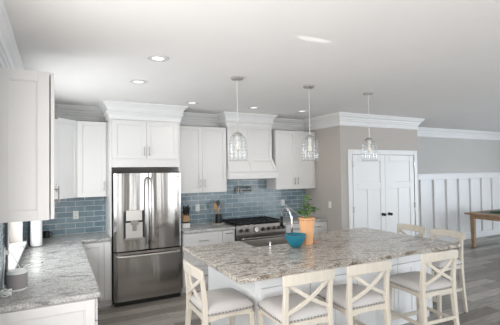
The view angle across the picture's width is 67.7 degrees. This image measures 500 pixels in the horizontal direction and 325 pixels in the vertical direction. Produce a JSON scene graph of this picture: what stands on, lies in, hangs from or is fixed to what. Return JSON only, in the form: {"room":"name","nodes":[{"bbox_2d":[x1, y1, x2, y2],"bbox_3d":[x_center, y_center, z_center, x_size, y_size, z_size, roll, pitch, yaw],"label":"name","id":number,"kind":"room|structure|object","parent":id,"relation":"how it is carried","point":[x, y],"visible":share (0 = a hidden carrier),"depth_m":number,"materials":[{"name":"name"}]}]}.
{"room":"kitchen","nodes":[
{"label":"kitchen","id":0,"kind":"room"},
{"bbox_2d":[9,222,19,242],"bbox_3d":[-1.031,0.433,1.032,0.160,2.732,9.207,0,-2,-28],"label":"wall","id":1,"kind":"structure","parent":0,"point":[14,227],"depth_m":4.16,"materials":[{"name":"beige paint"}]},
{"bbox_2d":[5,223,7,284],"bbox_3d":[-1.901,0.680,2.905,0.012,0.524,0.085,0,-2,-28],"label":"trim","id":2,"kind":"structure","parent":1,"relation":"attached to","point":[6,224],"depth_m":2.87,"materials":[{"name":"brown wood"}]},
{"bbox_2d":[0,221,26,290],"bbox_3d":[-2.356,0.697,3.757,0.008,0.545,2.837,0,-2,-28],"label":"backsplash","id":3,"kind":"structure","parent":1,"relation":"attached to","point":[2,225],"depth_m":2.74,"materials":[{"name":"blue tile"}]},
{"bbox_2d":[3,247,5,263],"bbox_3d":[-1.859,0.705,2.822,0.009,0.115,0.072,0,-2,-28],"label":"wall outlet","id":4,"kind":"object","parent":3,"relation":"attached to","point":[4,249],"visible":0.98,"depth_m":2.80,"materials":[{"name":"white plastic"}]},
{"bbox_2d":[8,222,26,269],"bbox_3d":[-2.326,0.205,3.593,0.210,1.410,1.510,0,-2,-28],"label":"window","id":5,"kind":"structure","parent":1,"relation":"in","point":[17,252],"depth_m":3.60,"materials":[{"name":"white paint"}]},
{"bbox_2d":[12,243,23,247],"bbox_3d":[-2.427,0.868,3.897,0.110,0.042,0.109,0,-2,-28],"label":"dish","id":6,"kind":"object","parent":5,"relation":"on","point":[16,245],"visible":1,"depth_m":3.86,"materials":[{"name":"white ceramic"}]},
{"bbox_2d":[0,67,59,222],"bbox_3d":[-1.641,-0.111,2.791,0.380,1.038,0.542,0,-2,-28],"label":"upper cabinet","id":7,"kind":"object","parent":1,"relation":"attached to","point":[28,108],"visible":1,"depth_m":2.55,"materials":[{"name":"white paint"}]},
{"bbox_2d":[105,167,302,231],"bbox_3d":[-0.964,0.560,6.172,4.709,2.732,0.150,0,-2,-28],"label":"wall","id":8,"kind":"structure","parent":0,"point":[123,170],"depth_m":5.73,"materials":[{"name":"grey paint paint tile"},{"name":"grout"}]},
{"bbox_2d":[55,118,77,198],"bbox_3d":[-2.606,-0.045,4.900,0.619,1.038,0.619,0,-2,-28],"label":"upper cabinet","id":9,"kind":"object","parent":8,"relation":"attached to","point":[66,130],"visible":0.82,"depth_m":4.84,"materials":[{"name":"white paint"}]},
{"bbox_2d":[77,121,107,197],"bbox_3d":[-2.223,-0.042,5.239,0.388,1.038,0.376,0,-2,-28],"label":"upper cabinet","id":10,"kind":"object","parent":8,"relation":"attached to","point":[92,136],"visible":0.98,"depth_m":5.11,"materials":[{"name":"white paint"}]},
{"bbox_2d":[27,179,305,237],"bbox_3d":[-0.971,0.637,6.077,4.593,0.745,0.008,0,-2,-28],"label":"backsplash","id":11,"kind":"structure","parent":8,"relation":"attached to","point":[262,201],"depth_m":6.24,"materials":[{"name":"blue tile"}]},
{"bbox_2d":[73,211,78,218],"bbox_3d":[-2.470,0.744,5.282,0.072,0.115,0.009,0,-2,-28],"label":"wall outlet","id":12,"kind":"object","parent":11,"relation":"attached to","point":[75,213],"visible":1,"depth_m":5.28,"materials":[{"name":"white plastic"}]},
{"bbox_2d":[195,204,199,210],"bbox_3d":[-0.861,0.744,6.121,0.072,0.115,0.009,0,-2,-28],"label":"wall outlet","id":13,"kind":"object","parent":11,"relation":"attached to","point":[197,206],"visible":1,"depth_m":6.12,"materials":[{"name":"white plastic"}]},
{"bbox_2d":[235,186,252,193],"bbox_3d":[-0.093,0.476,6.446,0.307,0.140,0.156,0,-2,-28],"label":"pot filler","id":14,"kind":"object","parent":11,"relation":"attached to","point":[251,187],"visible":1,"depth_m":6.41,"materials":[{"name":"silver metal"}]},
{"bbox_2d":[180,126,226,192],"bbox_3d":[-0.817,-0.043,5.971,0.827,1.038,0.376,0,-2,-28],"label":"upper cabinet","id":15,"kind":"object","parent":8,"relation":"attached to","point":[202,149],"visible":0.88,"depth_m":5.84,"materials":[{"name":"white paint"}]},
{"bbox_2d":[217,111,277,178],"bbox_3d":[-0.045,-0.268,6.346,1.010,1.092,0.417,0,-2,-28],"label":"range hood","id":16,"kind":"object","parent":8,"relation":"attached to","point":[254,160],"visible":0.98,"depth_m":6.22,"materials":[{"name":"white paint"}]},
{"bbox_2d":[266,130,315,189],"bbox_3d":[0.761,-0.043,6.794,0.870,1.038,0.376,0,-2,-28],"label":"upper cabinet","id":17,"kind":"object","parent":8,"relation":"attached to","point":[295,165],"visible":0.98,"depth_m":6.63,"materials":[{"name":"white paint"}]},
{"bbox_2d":[3,0,499,131],"bbox_3d":[4.525,-0.986,3.913,12.757,0.100,9.500,0,-2,-28],"label":"ceiling","id":18,"kind":"structure","parent":0,"point":[437,62],"depth_m":3.08,"materials":[{"name":"paint"}]},
{"bbox_2d":[130,80,146,83],"bbox_3d":[-1.182,-0.854,3.946,0.180,0.006,0.180,0,-2,-28],"label":"recessed light","id":19,"kind":"object","parent":18,"relation":"in","point":[131,81],"visible":1,"depth_m":3.92,"materials":[{"name":"white"}]},
{"bbox_2d":[147,55,168,61],"bbox_3d":[-0.778,-0.879,3.149,0.180,0.006,0.180,0,-2,-28],"label":"recessed light","id":20,"kind":"object","parent":18,"relation":"in","point":[157,58],"visible":1,"depth_m":3.14,"materials":[{"name":"white"}]},
{"bbox_2d":[186,101,198,103],"bbox_3d":[-0.803,-0.829,5.169,0.180,0.006,0.180,0,-2,-28],"label":"recessed light","id":21,"kind":"object","parent":18,"relation":"in","point":[188,102],"visible":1,"depth_m":5.14,"materials":[{"name":"white"}]},
{"bbox_2d":[231,76,242,149],"bbox_3d":[-0.129,-0.445,3.823,0.192,0.858,0.192,0,-2,-28],"label":"pendant light","id":22,"kind":"object","parent":18,"relation":"hanging from","point":[237,134],"visible":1,"depth_m":3.80,"materials":[{"name":"grey metal"}]},
{"bbox_2d":[303,85,314,150],"bbox_3d":[0.678,-0.445,4.244,0.192,0.858,0.192,0,-2,-28],"label":"pendant light","id":23,"kind":"object","parent":18,"relation":"hanging from","point":[309,137],"visible":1,"depth_m":4.22,"materials":[{"name":"white metal"}]},
{"bbox_2d":[363,92,373,151],"bbox_3d":[1.491,-0.446,4.667,0.192,0.858,0.192,0,-2,-28],"label":"pendant light","id":24,"kind":"object","parent":18,"relation":"hanging from","point":[369,139],"visible":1,"depth_m":4.65,"materials":[{"name":"white metal"}]},
{"bbox_2d":[98,234,499,324],"bbox_3d":[4.563,1.845,3.842,12.757,0.100,9.500,0,-2,-28],"label":"floor","id":25,"kind":"structure","parent":0,"point":[482,261],"depth_m":4.90,"materials":[{"name":"grey wood"}]},
{"bbox_2d":[0,298,100,324],"bbox_3d":[-1.868,1.434,3.526,0.656,0.877,2.301,0,-2,-28],"label":"base cabinet","id":26,"kind":"object","parent":25,"relation":"on","point":[81,312],"visible":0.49,"depth_m":2.54,"materials":[{"name":"white paint"}]},
{"bbox_2d":[0,231,110,312],"bbox_3d":[-1.877,0.986,3.914,1.002,0.037,2.984,0,-2,-28],"label":"countertop","id":27,"kind":"structure","parent":26,"relation":"on","point":[65,274],"depth_m":3.16,"materials":[{"name":"grey stone"}]},
{"bbox_2d":[0,250,20,296],"bbox_3d":[-1.736,0.798,2.702,0.118,0.270,0.354,0,-2,-28],"label":"cord","id":28,"kind":"object","parent":27,"relation":"on","point":[7,252],"visible":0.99,"depth_m":2.67,"materials":[{"name":"white plastic"}]},
{"bbox_2d":[6,268,27,291],"bbox_3d":[-1.720,0.863,2.748,0.136,0.146,0.136,0,-2,-28],"label":"smart speaker","id":29,"kind":"object","parent":27,"relation":"on","point":[16,279],"visible":0.97,"depth_m":2.70},
{"bbox_2d":[27,221,39,246],"bbox_3d":[-2.527,0.819,4.379,0.100,0.352,0.129,-2,-2,29],"label":"paper towel holder","id":30,"kind":"object","parent":27,"relation":"on","point":[28,226],"visible":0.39,"depth_m":4.34,"materials":[{"name":"black metal"}]},
{"bbox_2d":[30,220,41,246],"bbox_3d":[-2.519,0.829,4.391,0.122,0.303,0.122,0,-2,-28],"label":"paper towel roll","id":31,"kind":"object","parent":30,"relation":"on","point":[35,226],"visible":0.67,"depth_m":4.34,"materials":[{"name":"white paper"}]},
{"bbox_2d":[43,230,52,237],"bbox_3d":[-2.718,0.961,4.990,0.086,0.090,0.110,-2,-2,32],"label":"mug","id":32,"kind":"object","parent":27,"relation":"on","point":[46,234],"visible":1,"depth_m":4.95,"materials":[{"name":"black ceramic"}]},
{"bbox_2d":[82,241,110,307],"bbox_3d":[-2.144,1.477,5.083,0.394,0.877,0.617,0,-2,-28],"label":"base cabinet","id":33,"kind":"object","parent":25,"relation":"on","point":[98,254],"visible":0.58,"depth_m":4.85,"materials":[{"name":"white paint"}]},
{"bbox_2d":[99,100,187,304],"bbox_3d":[-1.552,0.550,5.431,1.170,2.732,0.621,0,-2,-28],"label":"cabinet","id":34,"kind":"object","parent":25,"relation":"on","point":[140,135],"visible":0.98,"depth_m":5.22,"materials":[{"name":"white paint"}]},
{"bbox_2d":[112,171,181,306],"bbox_3d":[-1.509,1.024,5.346,0.912,1.778,0.730,0,-2,-28],"label":"refrigerator","id":35,"kind":"object","parent":25,"relation":"on","point":[146,207],"visible":1,"depth_m":5.07,"materials":[{"name":"grey metal"}]},
{"bbox_2d":[181,231,221,293],"bbox_3d":[-0.820,1.476,5.753,0.618,0.877,0.652,0,-2,-28],"label":"base cabinet","id":36,"kind":"object","parent":25,"relation":"on","point":[213,237],"visible":0.41,"depth_m":5.46,"materials":[{"name":"white paint"}]},
{"bbox_2d":[181,223,234,233],"bbox_3d":[-0.737,1.018,5.819,0.827,0.037,0.642,0,-2,-28],"label":"countertop","id":37,"kind":"structure","parent":36,"relation":"on","point":[205,227],"depth_m":5.66,"materials":[{"name":"grey stone"}]},
{"bbox_2d":[181,213,189,227],"bbox_3d":[-0.993,0.889,5.724,0.120,0.224,0.124,0,-2,-28],"label":"knife block","id":38,"kind":"object","parent":37,"relation":"on","point":[185,219],"visible":0.91,"depth_m":5.69,"materials":[{"name":"brown wood"}]},
{"bbox_3d":[-0.516,0.999,6.129,0.240,0.011,0.216,0,-2,-28],"label":"trivet","id":39,"kind":"object","parent":37,"relation":"on","visible":0},
{"bbox_2d":[215,214,221,222],"bbox_3d":[-0.517,0.920,6.131,0.106,0.146,0.106,0,-2,-28],"label":"utensil crock","id":40,"kind":"object","parent":39,"relation":"on","point":[218,217],"visible":0.96,"depth_m":6.09,"materials":[{"name":"black ceramic"}]},
{"bbox_2d":[183,259,254,324],"bbox_3d":[-0.292,1.357,3.290,0.525,0.978,0.476,0,-2,-28],"label":"counter stool","id":41,"kind":"object","parent":25,"relation":"on","point":[215,304],"visible":1,"depth_m":3.17,"materials":[{"name":"beige wood"}]},
{"bbox_2d":[190,288,253,316],"bbox_3d":[-0.263,1.214,3.310,0.450,0.088,0.462,0,-2,-28],"label":"cushion","id":42,"kind":"object","parent":41,"relation":"on","point":[222,302],"depth_m":3.17,"materials":[{"name":"fabric"}]},
{"bbox_2d":[208,266,231,324],"bbox_3d":[0.717,1.427,4.619,2.390,0.876,0.704,0,-2,-28],"label":"base cabinet","id":43,"kind":"object","parent":25,"relation":"on","point":[216,280],"visible":0.02,"depth_m":4.07,"materials":[{"name":"white paint"}]},
{"bbox_2d":[183,227,460,283],"bbox_3d":[0.807,0.958,4.218,2.780,0.038,1.477,0,-2,-28],"label":"countertop","id":44,"kind":"structure","parent":43,"relation":"on","point":[241,262],"depth_m":3.86,"materials":[{"name":"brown stone"}]},
{"bbox_2d":[241,236,287,246],"bbox_3d":[0.303,1.097,4.546,0.766,0.265,0.458,0,-2,-28],"label":"sink","id":45,"kind":"object","parent":44,"relation":"in","point":[277,240],"visible":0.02,"depth_m":4.73,"materials":[{"name":"grey metal"}]},
{"bbox_2d":[280,207,292,232],"bbox_3d":[0.427,0.740,4.398,0.089,0.418,0.254,0,-2,-28],"label":"faucet","id":46,"kind":"object","parent":44,"relation":"on","point":[286,208],"visible":0.59,"depth_m":4.37,"materials":[{"name":"silver metal"}]},
{"bbox_2d":[284,232,305,247],"bbox_3d":[0.507,0.871,4.157,0.246,0.141,0.246,0,-2,-28],"label":"bowl","id":47,"kind":"object","parent":44,"relation":"on","point":[294,239],"visible":1,"depth_m":4.08,"materials":[{"name":"teal ceramic"}]},
{"bbox_2d":[298,216,314,244],"bbox_3d":[0.657,0.790,4.311,0.190,0.307,0.190,-1,-1,-5],"label":"planter","id":48,"kind":"object","parent":44,"relation":"on","point":[306,225],"visible":1,"depth_m":4.24,"materials":[{"name":"orange ceramic"}]},
{"bbox_2d":[293,194,320,217],"bbox_3d":[0.667,0.512,4.306,0.242,0.295,0.306,-2,-2,36],"label":"potted plant","id":49,"kind":"object","parent":48,"relation":"on","point":[306,196],"visible":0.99,"depth_m":4.31,"materials":[{"name":"green plant"}]},
{"bbox_2d":[222,229,234,242],"bbox_3d":[-0.452,1.476,5.945,0.206,0.877,0.652,0,-2,-28],"label":"base cabinet","id":50,"kind":"object","parent":25,"relation":"on","point":[227,235],"visible":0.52,"depth_m":5.70,"materials":[{"name":"white paint"}]},
{"bbox_2d":[222,216,285,240],"bbox_3d":[0.066,1.430,6.165,0.909,0.966,0.710,0,-2,-28],"label":"range","id":51,"kind":"object","parent":25,"relation":"on","point":[263,227],"visible":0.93,"depth_m":5.95,"materials":[{"name":"silver metal"}]},
{"bbox_2d":[232,277,309,324],"bbox_3d":[0.211,1.410,3.650,0.596,0.876,0.544,0,-2,-28],"label":"base cabinet","id":52,"kind":"object","parent":25,"relation":"on","point":[257,291],"visible":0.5,"depth_m":3.40,"materials":[{"name":"white paint"}]},
{"bbox_2d":[285,223,299,232],"bbox_3d":[0.645,1.475,6.517,0.434,0.877,0.652,0,-2,-28],"label":"base cabinet","id":53,"kind":"object","parent":25,"relation":"on","point":[296,228],"visible":0.1,"depth_m":6.25,"materials":[{"name":"white paint"}]},
{"bbox_2d":[278,215,327,224],"bbox_3d":[0.835,1.018,6.639,0.884,0.037,0.642,0,-2,-28],"label":"countertop","id":54,"kind":"structure","parent":53,"relation":"on","point":[287,220],"depth_m":6.52,"materials":[{"name":"grey stone"}]},
{"bbox_2d":[258,269,334,324],"bbox_3d":[0.380,1.343,3.095,0.476,0.978,0.525,0,-2,-25],"label":"counter stool","id":55,"kind":"object","parent":25,"relation":"on","point":[298,308],"visible":1,"depth_m":2.94,"materials":[{"name":"beige wood"}]},
{"bbox_2d":[258,293,326,323],"bbox_3d":[0.363,1.201,3.130,0.462,0.088,0.450,0,-2,-25],"label":"cushion","id":56,"kind":"object","parent":55,"relation":"on","point":[312,312],"depth_m":2.98,"materials":[{"name":"fabric"}]},
{"bbox_2d":[314,221,326,232],"bbox_3d":[1.038,1.475,6.722,0.447,0.877,0.652,0,-2,-28],"label":"base cabinet","id":57,"kind":"object","parent":25,"relation":"on","point":[321,226],"visible":0.15,"depth_m":6.51,"materials":[{"name":"white paint"}]},
{"bbox_2d":[310,266,357,324],"bbox_3d":[0.741,1.410,3.927,0.596,0.876,0.544,0,-2,-28],"label":"base cabinet","id":58,"kind":"object","parent":25,"relation":"on","point":[339,318],"visible":0.23,"depth_m":3.74,"materials":[{"name":"white paint"}]},
{"bbox_2d":[317,260,391,324],"bbox_3d":[0.936,1.342,3.362,0.476,0.978,0.525,0,-2,-25],"label":"counter stool","id":59,"kind":"object","parent":25,"relation":"on","point":[351,299],"visible":0.94,"depth_m":3.20,"materials":[{"name":"beige wood"}]},
{"bbox_2d":[317,283,383,309],"bbox_3d":[0.920,1.200,3.397,0.462,0.088,0.450,0,-2,-25],"label":"cushion","id":60,"kind":"object","parent":59,"relation":"on","point":[372,299],"depth_m":3.24,"materials":[{"name":"fabric"}]},
{"bbox_2d":[357,258,397,324],"bbox_3d":[1.271,1.410,4.203,0.596,0.876,0.544,0,-2,-28],"label":"base cabinet","id":61,"kind":"object","parent":25,"relation":"on","point":[376,317],"visible":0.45,"depth_m":3.99,"materials":[{"name":"white paint"}]},
{"bbox_2d":[397,224,425,237],"bbox_3d":[2.086,1.371,5.149,0.525,0.978,0.476,0,-2,-28],"label":"counter stool","id":62,"kind":"object","parent":25,"relation":"on","point":[400,227],"visible":0.2,"depth_m":5.26,"materials":[{"name":"beige wood"}]},
{"bbox_2d":[394,252,432,324],"bbox_3d":[1.801,1.409,4.479,0.596,0.876,0.544,0,-2,-28],"label":"base cabinet","id":63,"kind":"object","parent":25,"relation":"on","point":[406,301],"visible":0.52,"depth_m":4.23,"materials":[{"name":"white paint"}]},
{"bbox_2d":[389,249,459,324],"bbox_3d":[1.742,1.341,3.759,0.476,0.978,0.525,0,-2,-24],"label":"counter stool","id":64,"kind":"object","parent":25,"relation":"on","point":[423,285],"visible":0.91,"depth_m":3.62,"materials":[{"name":"beige wood"}]},
{"bbox_2d":[389,271,450,292],"bbox_3d":[1.726,1.199,3.795,0.462,0.088,0.450,0,-2,-24],"label":"cushion","id":65,"kind":"object","parent":64,"relation":"on","point":[410,282],"depth_m":3.65,"materials":[{"name":"fabric"}]},
{"bbox_2d":[430,228,467,318],"bbox_3d":[2.335,1.356,4.671,0.525,0.978,0.476,0,-2,-28],"label":"counter stool","id":66,"kind":"object","parent":25,"relation":"on","point":[460,236],"visible":0.29,"depth_m":4.57,"materials":[{"name":"beige wood"}]},
{"bbox_2d":[432,259,460,268],"bbox_3d":[2.302,1.213,4.658,0.450,0.088,0.462,0,-2,-28],"label":"cushion","id":67,"kind":"object","parent":66,"relation":"on","point":[438,264],"depth_m":4.43,"materials":[{"name":"fabric"}]},
{"bbox_2d":[464,209,499,246],"bbox_3d":[6.036,1.492,7.893,1.500,0.767,2.100,0,-2,-28],"label":"dining table","id":68,"kind":"object","parent":25,"relation":"on","point":[474,215],"visible":0.96,"depth_m":8.34,"materials":[{"name":"brown wood"}]},
{"bbox_2d":[477,210,499,214],"bbox_3d":[6.029,1.107,7.907,1.060,0.005,1.810,0,-2,-28],"label":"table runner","id":69,"kind":"object","parent":68,"relation":"on","point":[488,212],"visible":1,"depth_m":8.40,"materials":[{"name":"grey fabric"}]},
{"bbox_2d":[306,127,336,230],"bbox_3d":[1.327,0.545,6.785,0.120,2.732,0.881,0,-2,-28],"label":"wall","id":70,"kind":"structure","parent":0,"point":[325,148],"depth_m":6.62,"materials":[{"name":"beige paint"}]},
{"bbox_2d":[335,126,419,236],"bbox_3d":[2.156,0.543,7.145,1.924,2.732,0.993,0,-2,-28],"label":"wall","id":71,"kind":"structure","parent":0,"point":[346,137],"depth_m":6.43,"materials":[{"name":"beige paint"}]},
{"bbox_2d":[0,0,499,140],"bbox_3d":[4.537,-0.829,3.890,12.357,0.214,9.057,0,-2,-28],"label":"trim","id":72,"kind":"structure","parent":71,"relation":"attached to","point":[10,57],"depth_m":6.36,"materials":[{"name":"white paint"}]},
{"bbox_2d":[352,155,385,230],"bbox_3d":[2.108,0.873,6.508,0.778,2.017,0.096,0,-2,-28],"label":"door","id":73,"kind":"structure","parent":71,"relation":"in","point":[369,208],"depth_m":6.54,"materials":[{"name":"white paint"}]},
{"bbox_2d":[347,149,418,235],"bbox_3d":[2.417,0.836,6.761,1.725,2.120,0.132,0,-2,-28],"label":"trim","id":74,"kind":"structure","parent":71,"relation":"attached to","point":[350,152],"depth_m":6.59,"materials":[{"name":"white paint"}]},
{"bbox_2d":[384,155,415,235],"bbox_3d":[2.801,0.873,6.869,0.778,2.017,0.096,0,-2,-28],"label":"door","id":75,"kind":"structure","parent":71,"relation":"in","point":[400,205],"depth_m":6.89,"materials":[{"name":"white paint"}]},
{"bbox_2d":[417,137,499,237],"bbox_3d":[5.277,0.558,9.409,5.944,2.732,0.162,0,-2,-28],"label":"wall","id":76,"kind":"structure","parent":0,"point":[435,155],"depth_m":9.25,"materials":[{"name":"paint"}]},
{"bbox_2d":[419,180,423,236],"bbox_3d":[3.952,1.088,8.585,0.065,1.365,0.044,0,-2,-28],"label":"trim","id":77,"kind":"structure","parent":76,"relation":"attached to","point":[420,181],"depth_m":8.57,"materials":[{"name":"white paint"}]},
{"bbox_2d":[432,180,436,235],"bbox_3d":[4.368,1.088,8.801,0.065,1.365,0.044,0,-2,-28],"label":"trim","id":78,"kind":"structure","parent":76,"relation":"attached to","point":[433,181],"depth_m":8.79,"materials":[{"name":"white paint"}]},
{"bbox_2d":[445,179,449,229],"bbox_3d":[4.784,1.088,9.018,0.065,1.365,0.044,0,-2,-28],"label":"trim","id":79,"kind":"structure","parent":76,"relation":"attached to","point":[446,180],"depth_m":9.01,"materials":[{"name":"white paint"}]},
{"bbox_2d":[418,172,499,179],"bbox_3d":[5.376,0.332,9.349,5.824,0.147,0.072,0,-2,-28],"label":"trim","id":80,"kind":"structure","parent":76,"relation":"attached to","point":[431,176],"depth_m":9.19,"materials":[{"name":"white paint"}]},
{"bbox_2d":[457,179,461,231],"bbox_3d":[5.199,1.088,9.235,0.065,1.365,0.044,0,-2,-28],"label":"trim","id":81,"kind":"structure","parent":76,"relation":"attached to","point":[458,180],"depth_m":9.22,"materials":[{"name":"white paint"}]},
{"bbox_2d":[433,228,499,241],"bbox_3d":[5.396,1.845,9.312,5.824,0.150,0.046,0,-2,-28],"label":"baseboard","id":82,"kind":"structure","parent":76,"relation":"attached to","point":[491,232],"depth_m":9.52,"materials":[{"name":"white paint"}]},
{"bbox_2d":[469,178,472,231],"bbox_3d":[5.615,1.087,9.452,0.065,1.365,0.044,0,-2,-28],"label":"trim","id":83,"kind":"structure","parent":76,"relation":"attached to","point":[470,179],"depth_m":9.44,"materials":[{"name":"white paint"}]},
{"bbox_2d":[480,178,484,230],"bbox_3d":[6.031,1.087,9.668,0.065,1.365,0.044,0,-2,-28],"label":"trim","id":84,"kind":"structure","parent":76,"relation":"attached to","point":[481,179],"depth_m":9.66,"materials":[{"name":"white paint"}]},
{"bbox_2d":[491,178,494,228],"bbox_3d":[6.447,1.087,9.885,0.065,1.365,0.044,0,-2,-28],"label":"trim","id":85,"kind":"structure","parent":76,"relation":"attached to","point":[492,179],"depth_m":9.87,"materials":[{"name":"white paint"}]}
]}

